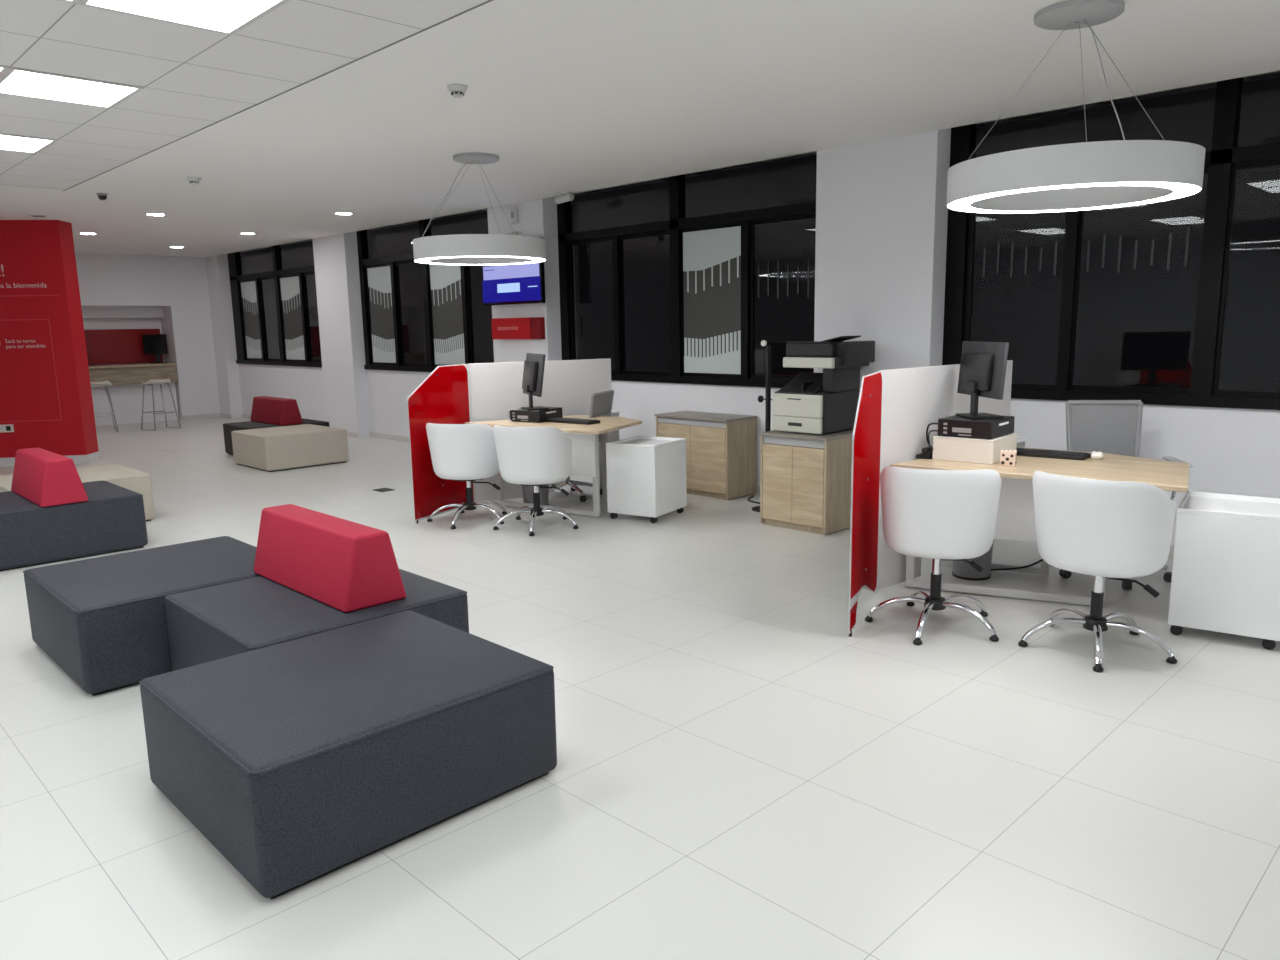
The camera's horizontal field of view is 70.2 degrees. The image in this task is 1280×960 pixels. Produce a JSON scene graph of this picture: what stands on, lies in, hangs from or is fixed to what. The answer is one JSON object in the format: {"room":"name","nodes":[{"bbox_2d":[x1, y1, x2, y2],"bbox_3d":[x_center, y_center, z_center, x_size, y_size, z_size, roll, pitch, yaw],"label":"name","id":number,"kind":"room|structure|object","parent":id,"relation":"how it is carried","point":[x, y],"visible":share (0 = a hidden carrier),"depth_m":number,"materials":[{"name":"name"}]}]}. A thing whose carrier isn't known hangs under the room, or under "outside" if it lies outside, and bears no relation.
{"room":"bank branch","nodes":[
{"label":"bank branch","id":0,"kind":"room"},
{"bbox_2d":[0,220,98,457],"bbox_3d":[-7.807,-1.556,10.592,2.400,2.800,0.336,-2,10,-8],"label":"wall partition","id":1,"kind":"structure","parent":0,"point":[46,393],"depth_m":10.57,"materials":[{"name":"red paint"}]},
{"bbox_2d":[0,424,13,431],"bbox_3d":[-7.388,-0.607,10.636,0.148,0.084,0.017,-2,10,-8],"label":"socket plate","id":2,"kind":"object","parent":1,"relation":"attached to","point":[10,427],"visible":1,"depth_m":10.63,"materials":[{"name":"white plastic"}]},
{"bbox_2d":[0,451,100,466],"bbox_3d":[-7.775,-0.227,10.824,2.415,0.100,0.360,-2,10,-8],"label":"baseboard","id":3,"kind":"structure","parent":1,"relation":"attached to","point":[78,459],"depth_m":10.79,"materials":[{"name":"white"}]},
{"bbox_2d":[75,253,219,419],"bbox_3d":[-12.093,-1.825,12.322,12.350,2.900,0.720,-10,14,-44],"label":"wall","id":4,"kind":"structure","parent":0,"point":[179,285],"depth_m":15.77,"materials":[{"name":"white paint"}]},
{"bbox_2d":[81,306,163,317],"bbox_3d":[-9.508,-2.753,14.949,3.100,0.190,0.130,-10,14,-44],"label":"trim","id":5,"kind":"structure","parent":4,"relation":"attached to","point":[87,311],"depth_m":15.52,"materials":[{"name":"white paint"}]},
{"bbox_2d":[84,329,162,364],"bbox_3d":[-9.569,-2.187,15.105,3.040,0.585,0.037,-10,14,-44],"label":"backsplash","id":6,"kind":"structure","parent":4,"relation":"attached to","point":[110,346],"depth_m":15.66,"materials":[{"name":"red paint"}]},
{"bbox_2d":[182,413,219,419],"bbox_3d":[-7.798,-1.133,16.212,0.650,0.070,0.012,-10,14,-44],"label":"baseboard","id":7,"kind":"structure","parent":4,"relation":"attached to","point":[187,417],"depth_m":16.20,"materials":[{"name":"white"}]},
{"bbox_2d":[206,254,242,417],"bbox_3d":[-7.345,-2.780,16.208,0.420,3.300,0.700,-10,14,-44],"label":"wall pillar","id":8,"kind":"structure","parent":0,"point":[227,370],"depth_m":15.97,"materials":[{"name":"white paint"}]},
{"bbox_2d":[312,231,370,437],"bbox_3d":[-4.196,-2.299,13.066,0.420,3.300,0.950,-10,14,-44],"label":"wall pillar","id":9,"kind":"structure","parent":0,"point":[336,263],"depth_m":12.85,"materials":[{"name":"white paint"}]},
{"bbox_2d":[487,196,561,362],"bbox_3d":[-1.176,-1.839,10.053,0.420,3.300,0.970,-10,14,-44],"label":"wall pillar","id":10,"kind":"structure","parent":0,"point":[536,218],"depth_m":9.66,"materials":[{"name":"white paint"}]},
{"bbox_2d":[481,237,544,305],"bbox_3d":[-1.351,-2.222,9.774,0.114,0.665,1.045,-10,14,-44],"label":"wall screen","id":11,"kind":"object","parent":10,"relation":"attached to","point":[512,284],"visible":0.74,"depth_m":9.72,"materials":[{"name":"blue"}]},
{"bbox_2d":[506,231,520,234],"bbox_3d":[-1.341,-2.592,9.671,0.160,0.098,0.071,-6,11,-28],"label":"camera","id":12,"kind":"object","parent":10,"relation":"attached to","point":[516,232],"visible":0.43,"depth_m":9.65,"materials":[{"name":"white plastic"}]},
{"bbox_2d":[511,208,517,223],"bbox_3d":[-1.337,-2.810,9.694,0.050,0.160,0.090,-10,14,-44],"label":"sensor","id":13,"kind":"object","parent":10,"relation":"attached to","point":[514,211],"visible":1,"depth_m":9.67,"materials":[{"name":"white plastic"}]},
{"bbox_2d":[491,317,544,338],"bbox_3d":[-1.331,-1.645,9.892,0.074,0.228,0.860,-10,14,-44],"label":"sign box","id":14,"kind":"object","parent":10,"relation":"attached to","point":[530,327],"visible":1,"depth_m":9.82,"materials":[{"name":"red plastic"}]},
{"bbox_2d":[0,417,1279,959],"bbox_3d":[-4.686,0.773,5.247,12.800,0.100,23.200,-10,14,-44],"label":"floor","id":15,"kind":"structure","parent":0,"point":[738,774],"depth_m":3.06,"materials":[{"name":"tile"}]},
{"bbox_2d":[0,480,147,570],"bbox_3d":[-4.192,0.302,6.497,0.957,0.388,0.962,-10,14,-44],"label":"ottoman","id":16,"kind":"object","parent":15,"relation":"on","point":[112,520],"visible":0.95,"depth_m":6.19,"materials":[{"name":"grey fabric"}]},
{"bbox_2d":[11,448,88,506],"bbox_3d":[-4.182,-0.035,6.412,0.282,0.305,0.920,-10,14,-44],"label":"bolster cushion","id":17,"kind":"object","parent":16,"relation":"on","point":[45,478],"visible":1,"depth_m":6.13,"materials":[{"name":"fabric"}]},
{"bbox_2d":[0,463,154,520],"bbox_3d":[-4.635,0.152,7.418,0.962,0.388,0.952,-10,14,-44],"label":"ottoman","id":18,"kind":"object","parent":15,"relation":"on","point":[134,480],"visible":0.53,"depth_m":7.37,"materials":[{"name":"beige fabric"}]},
{"bbox_2d":[90,381,118,431],"bbox_3d":[-8.366,-1.135,14.084,0.420,0.796,0.438,-8,12,-34],"label":"bar stool","id":19,"kind":"object","parent":15,"relation":"on","point":[106,384],"visible":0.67,"depth_m":14.02,"materials":[{"name":"white plastic"}]},
{"bbox_2d":[89,363,178,425],"bbox_3d":[-9.261,-1.359,14.961,3.060,0.990,0.460,-10,14,-44],"label":"bar counter","id":20,"kind":"object","parent":15,"relation":"on","point":[126,387],"depth_m":15.46,"materials":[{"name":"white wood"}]},
{"bbox_2d":[89,363,176,368],"bbox_3d":[-9.270,-1.830,14.880,3.060,0.035,0.460,-10,14,-44],"label":"countertop","id":21,"kind":"structure","parent":20,"relation":"on","point":[149,364],"depth_m":15.32,"materials":[{"name":"brown wood"}]},
{"bbox_2d":[142,334,167,363],"bbox_3d":[-8.443,-2.285,15.867,0.380,0.500,0.200,-10,14,-44],"label":"screen","id":22,"kind":"object","parent":20,"relation":"on","point":[156,344],"visible":0.98,"depth_m":15.84,"materials":[{"name":"black plastic"}]},
{"bbox_2d":[23,536,259,695],"bbox_3d":[-2.320,0.614,4.472,0.982,0.388,0.987,-10,14,-44],"label":"ottoman","id":23,"kind":"object","parent":15,"relation":"on","point":[102,620],"visible":0.6,"depth_m":4.05,"materials":[{"name":"grey fabric"}]},
{"bbox_2d":[141,378,180,430],"bbox_3d":[-7.622,-1.206,14.420,0.438,0.796,0.420,6,12,35],"label":"bar stool","id":24,"kind":"object","parent":15,"relation":"on","point":[151,382],"visible":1,"depth_m":14.35,"materials":[{"name":"white plastic"}]},
{"bbox_2d":[223,418,329,454],"bbox_3d":[-4.525,-0.524,11.363,0.952,0.388,0.962,-10,14,-44],"label":"ottoman","id":25,"kind":"object","parent":15,"relation":"on","point":[228,428],"visible":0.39,"depth_m":11.23,"materials":[{"name":"black fabric"}]},
{"bbox_2d":[250,396,302,425],"bbox_3d":[-4.528,-0.867,11.308,0.282,0.305,0.920,-10,14,-44],"label":"bolster cushion","id":26,"kind":"object","parent":25,"relation":"on","point":[265,409],"visible":1,"depth_m":11.07,"materials":[{"name":"fabric"}]},
{"bbox_2d":[231,424,348,471],"bbox_3d":[-4.027,-0.384,10.488,0.952,0.388,0.962,-10,14,-44],"label":"ottoman","id":27,"kind":"object","parent":15,"relation":"on","point":[271,449],"visible":1,"depth_m":10.17,"materials":[{"name":"beige fabric"}]},
{"bbox_2d":[164,569,468,670],"bbox_3d":[-1.405,0.681,3.986,0.942,0.388,0.962,-10,14,-44],"label":"ottoman","id":28,"kind":"object","parent":15,"relation":"on","point":[207,624],"visible":0.44,"depth_m":3.77,"materials":[{"name":"grey fabric"}]},
{"bbox_2d":[254,504,405,612],"bbox_3d":[-1.404,0.320,4.039,0.282,0.305,0.920,-10,14,-44],"label":"ottoman backrest","id":29,"kind":"object","parent":28,"relation":"on","point":[346,566],"visible":1,"depth_m":3.81,"materials":[{"name":"fabric"}]},
{"bbox_2d":[139,611,556,898],"bbox_3d":[-0.967,0.830,3.066,1.022,0.388,0.942,-10,14,-44],"label":"ottoman","id":30,"kind":"object","parent":15,"relation":"on","point":[301,760],"visible":1,"depth_m":2.77,"materials":[{"name":"grey fabric"}]},
{"bbox_2d":[373,488,393,491],"bbox_3d":[-2.438,0.093,8.665,0.144,0.006,0.180,-10,14,-44],"label":"box","id":31,"kind":"object","parent":15,"relation":"on","point":[380,489],"visible":1,"depth_m":8.65,"materials":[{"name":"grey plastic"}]},
{"bbox_2d":[426,423,506,528],"bbox_3d":[-1.362,-0.069,7.146,0.668,0.798,0.640,2,10,15],"label":"tub chair","id":32,"kind":"object","parent":15,"relation":"on","point":[459,452],"visible":0.92,"depth_m":6.93,"materials":[{"name":"white leather"}]},
{"bbox_2d":[407,359,610,523],"bbox_3d":[-1.126,-0.395,7.807,2.014,1.210,0.352,-9,13,-40],"label":"divider","id":33,"kind":"object","parent":15,"relation":"on","point":[475,392],"visible":0.73,"depth_m":7.72,"materials":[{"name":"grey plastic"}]},
{"bbox_2d":[522,484,548,504],"bbox_3d":[-0.889,0.070,7.750,0.244,0.305,0.244,-10,14,-44],"label":"waste bin","id":34,"kind":"object","parent":15,"relation":"on","point":[528,491],"visible":0.26,"depth_m":7.68,"materials":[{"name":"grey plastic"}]},
{"bbox_2d":[493,425,578,535],"bbox_3d":[-0.762,-0.037,6.896,0.617,0.798,0.647,2,10,19],"label":"tub chair","id":35,"kind":"object","parent":15,"relation":"on","point":[535,457],"visible":1,"depth_m":6.66,"materials":[{"name":"white leather"}]},
{"bbox_2d":[465,415,641,516],"bbox_3d":[-0.599,-0.131,7.574,1.401,0.725,0.946,6,12,35],"label":"office desk","id":36,"kind":"object","parent":15,"relation":"on","point":[585,440],"visible":0.6,"depth_m":7.22,"materials":[{"name":"brown wood"}]},
{"bbox_2d":[509,407,562,422],"bbox_3d":[-0.864,-0.547,7.583,0.302,0.100,0.343,4,11,29],"label":"desktop computer","id":37,"kind":"object","parent":36,"relation":"on","point":[520,415],"visible":0.84,"depth_m":7.45,"materials":[{"name":"black plastic"}]},
{"bbox_2d":[521,353,548,409],"bbox_3d":[-0.872,-0.811,7.492,0.180,0.453,0.490,-5,10,-22],"label":"computer monitor","id":38,"kind":"object","parent":37,"relation":"on","point":[534,364],"visible":1,"depth_m":7.40,"materials":[{"name":"black plastic"}]},
{"bbox_2d":[547,417,599,424],"bbox_3d":[-0.540,-0.477,7.360,0.450,0.027,0.150,6,12,37],"label":"keyboard","id":39,"kind":"object","parent":36,"relation":"on","point":[558,419],"visible":1,"depth_m":7.30,"materials":[{"name":"black plastic"}]},
{"bbox_2d":[549,390,613,501],"bbox_3d":[-0.622,-0.315,8.072,0.700,0.944,0.660,3,10,22],"label":"office chair","id":40,"kind":"object","parent":15,"relation":"on","point":[600,402],"visible":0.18,"depth_m":7.96,"materials":[{"name":"grey plastic"}]},
{"bbox_2d":[599,410,619,489],"bbox_3d":[-0.303,-0.253,8.264,0.244,0.745,0.106,-6,11,-25],"label":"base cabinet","id":41,"kind":"object","parent":15,"relation":"on","point":[613,435],"visible":0.26,"depth_m":8.21,"materials":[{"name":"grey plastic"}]},
{"bbox_2d":[606,436,686,523],"bbox_3d":[0.056,-0.012,7.228,0.440,0.607,0.500,5,11,31],"label":"pedestal","id":42,"kind":"object","parent":15,"relation":"on","point":[646,475],"visible":1,"depth_m":7.04,"materials":[{"name":"white laminate"}]},
{"bbox_2d":[655,411,756,499],"bbox_3d":[0.587,-0.237,8.210,0.417,0.700,0.853,-10,14,-44],"label":"storage cabinet","id":43,"kind":"object","parent":15,"relation":"on","point":[721,448],"visible":0.9,"depth_m":7.95,"materials":[{"name":"brown wood"}]},
{"bbox_2d":[747,495,759,503],"bbox_3d":[1.014,0.185,7.743,0.136,0.018,0.515,-4,10,-17],"label":"cable","id":44,"kind":"object","parent":15,"relation":"on","point":[752,496],"visible":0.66,"depth_m":7.76,"materials":[{"name":"grey plastic"}]},
{"bbox_2d":[752,340,771,511],"bbox_3d":[1.030,-0.434,7.332,0.260,1.369,0.260,-10,14,-44],"label":"pole stand","id":45,"kind":"object","parent":15,"relation":"on","point":[768,399],"visible":0.59,"depth_m":7.27,"materials":[{"name":"black plastic"}]},
{"bbox_2d":[759,429,852,534],"bbox_3d":[1.309,-0.013,6.828,0.592,0.700,0.588,-10,14,-44],"label":"storage cabinet","id":46,"kind":"object","parent":15,"relation":"on","point":[805,478],"visible":0.8,"depth_m":6.59,"materials":[{"name":"brown wood"}]},
{"bbox_2d":[772,335,874,433],"bbox_3d":[1.366,-0.724,6.784,0.604,0.690,0.500,-10,14,-44],"label":"printer","id":47,"kind":"object","parent":46,"relation":"on","point":[825,402],"visible":0.99,"depth_m":6.63,"materials":[{"name":"black plastic"}]},
{"bbox_2d":[779,372,822,392],"bbox_3d":[1.252,-0.722,6.784,0.363,0.142,0.320,-10,14,-44],"label":"tray","id":48,"kind":"object","parent":47,"relation":"on","point":[804,382],"depth_m":6.75,"materials":[{"name":"black plastic"}]},
{"bbox_2d":[848,360,1012,636],"bbox_3d":[1.588,-0.007,5.148,0.248,1.245,2.094,7,13,40],"label":"divider","id":49,"kind":"object","parent":15,"relation":"on","point":[896,407],"visible":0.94,"depth_m":4.99,"materials":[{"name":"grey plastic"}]},
{"bbox_2d":[865,466,1001,644],"bbox_3d":[1.445,0.318,4.493,0.634,0.830,0.644,2,10,19],"label":"tub chair","id":50,"kind":"object","parent":15,"relation":"on","point":[937,515],"visible":1,"depth_m":4.25,"materials":[{"name":"white leather"}]},
{"bbox_2d":[952,540,993,580],"bbox_3d":[1.971,0.419,5.400,0.244,0.305,0.244,-10,14,-44],"label":"waste bin","id":51,"kind":"object","parent":15,"relation":"on","point":[964,570],"visible":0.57,"depth_m":5.33,"materials":[{"name":"grey plastic"}]},
{"bbox_2d":[890,447,1188,606],"bbox_3d":[2.232,0.255,5.016,1.398,0.725,1.027,6,12,35],"label":"office desk","id":52,"kind":"object","parent":15,"relation":"on","point":[1015,520],"visible":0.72,"depth_m":4.84,"materials":[{"name":"brown wood"}]},
{"bbox_2d":[916,446,932,458],"bbox_3d":[1.630,-0.158,5.158,0.085,0.062,0.140,8,13,43],"label":"desk phone","id":53,"kind":"object","parent":52,"relation":"on","point":[927,453],"visible":0.62,"depth_m":5.10,"materials":[{"name":"black plastic"}]},
{"bbox_2d":[926,423,937,444],"bbox_3d":[1.781,-0.250,5.253,0.386,0.204,0.111,-9,13,-40],"label":"power cable","id":54,"kind":"object","parent":52,"relation":"on","point":[930,423],"visible":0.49,"depth_m":5.17,"materials":[{"name":"black plastic"}]},
{"bbox_2d":[932,433,1017,464],"bbox_3d":[1.874,-0.187,5.097,0.339,0.131,0.364,7,13,41],"label":"cardboard box","id":55,"kind":"object","parent":52,"relation":"on","point":[946,448],"visible":0.71,"depth_m":4.96,"materials":[{"name":"beige cardboard"}]},
{"bbox_2d":[938,415,1014,438],"bbox_3d":[1.873,-0.300,5.073,0.302,0.100,0.343,7,13,41],"label":"desktop computer","id":56,"kind":"object","parent":55,"relation":"on","point":[953,426],"visible":0.98,"depth_m":4.96,"materials":[{"name":"black plastic"}]},
{"bbox_2d":[928,430,937,449],"bbox_3d":[1.637,-0.226,5.083,0.053,0.108,0.084,-10,14,-44],"label":"power cable","id":57,"kind":"object","parent":56,"relation":"attached to","point":[931,447],"visible":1,"depth_m":5.10,"materials":[{"name":"black plastic"}]},
{"bbox_2d":[956,341,1008,418],"bbox_3d":[1.891,-0.557,5.048,0.180,0.414,0.490,-2,10,-6],"label":"computer monitor","id":58,"kind":"object","parent":56,"relation":"on","point":[982,372],"visible":1,"depth_m":4.98,"materials":[{"name":"black plastic"}]},
{"bbox_2d":[1000,450,1016,466],"bbox_3d":[1.955,-0.117,4.833,0.076,0.079,0.076,4,11,27],"label":"cube","id":59,"kind":"object","parent":52,"relation":"on","point":[1007,457],"visible":1,"depth_m":4.80,"materials":[{"name":"beige plastic"}]},
{"bbox_2d":[991,559,1042,570],"bbox_3d":[2.276,0.242,5.187,0.569,0.686,0.124,7,13,39],"label":"cable","id":60,"kind":"object","parent":52,"relation":"hanging from","point":[1041,560],"visible":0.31,"depth_m":5.27,"materials":[{"name":"black plastic"}]},
{"bbox_2d":[1016,448,1090,459],"bbox_3d":[2.285,-0.150,5.144,0.450,0.027,0.150,7,12,39],"label":"keyboard","id":61,"kind":"object","parent":52,"relation":"on","point":[1042,453],"visible":0.78,"depth_m":5.07,"materials":[{"name":"black plastic"}]},
{"bbox_2d":[1091,451,1102,459],"bbox_3d":[2.514,-0.138,5.012,0.060,0.039,0.100,4,11,25],"label":"computer mouse","id":62,"kind":"object","parent":52,"relation":"on","point":[1095,454],"visible":1,"depth_m":4.97,"materials":[{"name":"white plastic"}]},
{"bbox_2d":[1018,471,1176,672],"bbox_3d":[2.117,0.365,4.145,0.641,0.830,0.638,-9,13,-40],"label":"tub chair","id":63,"kind":"object","parent":15,"relation":"on","point":[1115,530],"visible":1,"depth_m":3.92,"materials":[{"name":"white leather"}]},
{"bbox_2d":[1059,400,1193,589],"bbox_3d":[2.781,0.062,5.326,0.660,1.003,0.710,1,10,11],"label":"office chair","id":64,"kind":"object","parent":15,"relation":"on","point":[1104,426],"visible":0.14,"depth_m":5.56,"materials":[{"name":"grey plastic"}]},
{"bbox_2d":[1168,491,1279,649],"bbox_3d":[2.860,0.421,4.358,0.500,0.622,0.500,6,12,35],"label":"pedestal","id":65,"kind":"object","parent":15,"relation":"on","point":[1226,567],"visible":0.98,"depth_m":4.19,"materials":[{"name":"white metal"}]},
{"bbox_2d":[0,0,1279,257],"bbox_3d":[-4.441,-1.996,4.144,12.350,0.120,21.900,-10,14,-44],"label":"ceiling","id":66,"kind":"structure","parent":0,"point":[572,96],"depth_m":5.31,"materials":[{"name":"white paint"}]},
{"bbox_2d":[79,232,96,234],"bbox_3d":[-7.145,-3.190,11.790,0.210,0.008,0.210,-10,14,-44],"label":"recessed light","id":67,"kind":"object","parent":66,"relation":"in","point":[85,233],"visible":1,"depth_m":11.77,"materials":[{"name":"white"}]},
{"bbox_2d":[96,193,107,199],"bbox_3d":[-5.010,-2.638,8.488,0.090,0.060,0.090,-10,14,-44],"label":"dome camera","id":68,"kind":"object","parent":66,"relation":"attached to","point":[102,196],"visible":1,"depth_m":8.46,"materials":[{"name":"grey plastic"}]},
{"bbox_2d":[145,213,165,215],"bbox_3d":[-5.329,-2.920,10.020,0.210,0.008,0.210,-10,14,-44],"label":"recessed light","id":69,"kind":"object","parent":66,"relation":"in","point":[149,214],"visible":1,"depth_m":10.00,"materials":[{"name":"white"}]},
{"bbox_2d":[187,177,200,184],"bbox_3d":[-3.769,-2.526,7.698,0.110,0.058,0.110,-10,14,-44],"label":"smoke detector","id":70,"kind":"object","parent":66,"relation":"attached to","point":[193,180],"visible":1,"depth_m":7.67,"materials":[{"name":"white plastic"}]},
{"bbox_2d":[0,0,487,190],"bbox_3d":[-3.188,-1.352,0.237,8.556,0.116,14.510,-10,14,-44],"label":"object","id":71,"kind":"structure","parent":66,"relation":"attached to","point":[192,79],"depth_m":4.41,"materials":[{"name":"tile"}]},
{"bbox_2d":[0,65,10,77],"bbox_3d":[-3.490,-2.003,4.441,0.600,0.008,0.600,-10,14,-44],"label":"ceiling light panel","id":72,"kind":"object","parent":71,"relation":"attached to","point":[3,69],"visible":1,"depth_m":4.46,"materials":[{"name":"white plastic"}]},
{"bbox_2d":[0,133,57,153],"bbox_3d":[-4.331,-2.275,6.120,0.600,0.008,0.600,-10,14,-44],"label":"ceiling light panel","id":73,"kind":"object","parent":71,"relation":"attached to","point":[8,142],"visible":1,"depth_m":6.19,"materials":[{"name":"white plastic"}]},
{"bbox_2d":[59,0,80,3],"bbox_3d":[-2.224,-1.810,3.177,0.600,0.008,0.600,-10,14,-44],"label":"ceiling light panel","id":74,"kind":"object","parent":71,"relation":"attached to","point":[68,1],"visible":1,"depth_m":3.56,"materials":[{"name":"white plastic"}]},
{"bbox_2d":[0,67,143,108],"bbox_3d":[-3.064,-2.082,4.856,0.600,0.008,0.600,-10,14,-44],"label":"ceiling light panel","id":75,"kind":"object","parent":71,"relation":"attached to","point":[21,82],"visible":1,"depth_m":4.83,"materials":[{"name":"white plastic"}]},
{"bbox_2d":[78,0,289,34],"bbox_3d":[-1.798,-1.889,3.592,0.600,0.008,0.600,-10,14,-44],"label":"ceiling light panel","id":76,"kind":"object","parent":71,"relation":"attached to","point":[228,17],"visible":1,"depth_m":3.69,"materials":[{"name":"white plastic"}]},
{"bbox_2d":[239,232,255,234],"bbox_3d":[-5.227,-3.286,12.145,0.210,0.008,0.210,-10,14,-44],"label":"recessed light","id":77,"kind":"object","parent":66,"relation":"in","point":[244,233],"visible":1,"depth_m":12.13,"materials":[{"name":"white plastic"}]},
{"bbox_2d":[63,0,492,190],"bbox_3d":[-0.221,-1.873,3.273,0.006,0.021,14.310,-10,14,-44],"label":"trim","id":78,"kind":"structure","parent":66,"relation":"attached to","point":[488,1],"depth_m":4.73,"materials":[{"name":"grey plastic"}]},
{"bbox_2d":[334,212,353,214],"bbox_3d":[-3.327,-2.994,10.235,0.210,0.008,0.210,-10,14,-44],"label":"recessed light","id":79,"kind":"object","parent":66,"relation":"in","point":[336,213],"visible":1,"depth_m":10.22,"materials":[{"name":"white plastic"}]},
{"bbox_2d":[447,84,467,97],"bbox_3d":[-0.989,-2.105,4.939,0.110,0.058,0.110,-10,14,-44],"label":"smoke detector","id":80,"kind":"object","parent":66,"relation":"attached to","point":[456,90],"visible":1,"depth_m":4.91,"materials":[{"name":"white plastic"}]},
{"bbox_2d":[413,152,545,264],"bbox_3d":[-1.249,-2.093,7.044,1.016,0.779,1.016,4,11,25],"label":"pendant lamp","id":81,"kind":"object","parent":66,"relation":"hanging from","point":[458,249],"visible":1,"depth_m":6.74,"materials":[{"name":"white metal"}]},
{"bbox_2d":[415,256,544,264],"bbox_3d":[-1.242,-1.715,7.109,1.004,0.005,1.004,4,11,25],"label":"diffuser","id":82,"kind":"object","parent":81,"relation":"attached to","point":[440,260],"depth_m":7.37,"materials":[{"name":"white plastic"}]},
{"bbox_2d":[555,192,573,203],"bbox_3d":[-0.738,-2.780,8.988,0.205,0.101,0.099,6,12,36],"label":"camera","id":83,"kind":"object","parent":66,"relation":"attached to","point":[565,196],"visible":1,"depth_m":8.94,"materials":[{"name":"white plastic"}]},
{"bbox_2d":[946,0,1204,213],"bbox_3d":[1.883,-1.623,3.961,1.016,0.779,1.016,-10,14,-44],"label":"pendant lamp","id":84,"kind":"object","parent":66,"relation":"hanging from","point":[1086,175],"visible":1,"depth_m":3.73,"materials":[{"name":"white metal"}]},
{"bbox_2d":[948,182,1200,212],"bbox_3d":[1.890,-1.244,4.025,1.004,0.005,1.004,-10,14,-44],"label":"diffuser","id":85,"kind":"object","parent":84,"relation":"attached to","point":[965,201],"depth_m":4.02,"materials":[{"name":"white plastic"}]},
{"bbox_2d":[238,364,1279,544],"bbox_3d":[0.186,-1.655,8.834,0.220,3.300,21.900,-10,14,-44],"label":"wall","id":86,"kind":"structure","parent":0,"point":[1233,451],"depth_m":6.32,"materials":[{"name":"white paint"}]},
{"bbox_2d":[227,239,321,366],"bbox_3d":[-5.807,-2.896,14.635,0.120,2.095,3.650,-10,14,-44],"label":"window","id":87,"kind":"structure","parent":86,"relation":"in","point":[274,295],"depth_m":14.69,"materials":[{"name":"black metal"}]},
{"bbox_2d":[356,209,493,371],"bbox_3d":[-2.682,-2.420,11.518,0.120,2.095,3.330,-10,14,-44],"label":"window","id":88,"kind":"structure","parent":86,"relation":"in","point":[417,317],"depth_m":11.71,"materials":[{"name":"black glass"}]},
{"bbox_2d":[557,151,816,387],"bbox_3d":[0.355,-1.957,8.487,0.120,2.095,3.360,-10,14,-44],"label":"window","id":89,"kind":"structure","parent":86,"relation":"in","point":[683,279],"depth_m":8.34,"materials":[{"name":"black glass"}]},
{"bbox_2d":[220,413,1173,555],"bbox_3d":[-1.201,-0.228,10.217,0.212,0.070,18.312,-10,14,-44],"label":"baseboard","id":90,"kind":"structure","parent":86,"relation":"attached to","point":[349,434],"depth_m":12.72,"materials":[{"name":"white"}]},
{"bbox_2d":[942,71,1279,409],"bbox_3d":[3.417,-1.490,5.433,0.120,2.095,3.340,-10,14,-44],"label":"window","id":91,"kind":"structure","parent":86,"relation":"in","point":[1176,302],"depth_m":5.75,"materials":[{"name":"black glass"}]},
{"bbox_2d":[814,128,950,389],"bbox_3d":[1.882,-1.373,7.002,0.420,3.300,1.000,-10,14,-44],"label":"wall pillar","id":92,"kind":"structure","parent":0,"point":[882,210],"depth_m":6.71,"materials":[{"name":"white paint"}]},
{"bbox_2d":[1017,438,1026,446],"bbox_3d":[2.308,-0.056,5.739,0.300,0.395,0.096,-9,13,-39],"label":"socket","id":93,"kind":"object","parent":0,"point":[1020,441],"visible":0.17,"depth_m":5.74,"materials":[{"name":"grey plastic"}]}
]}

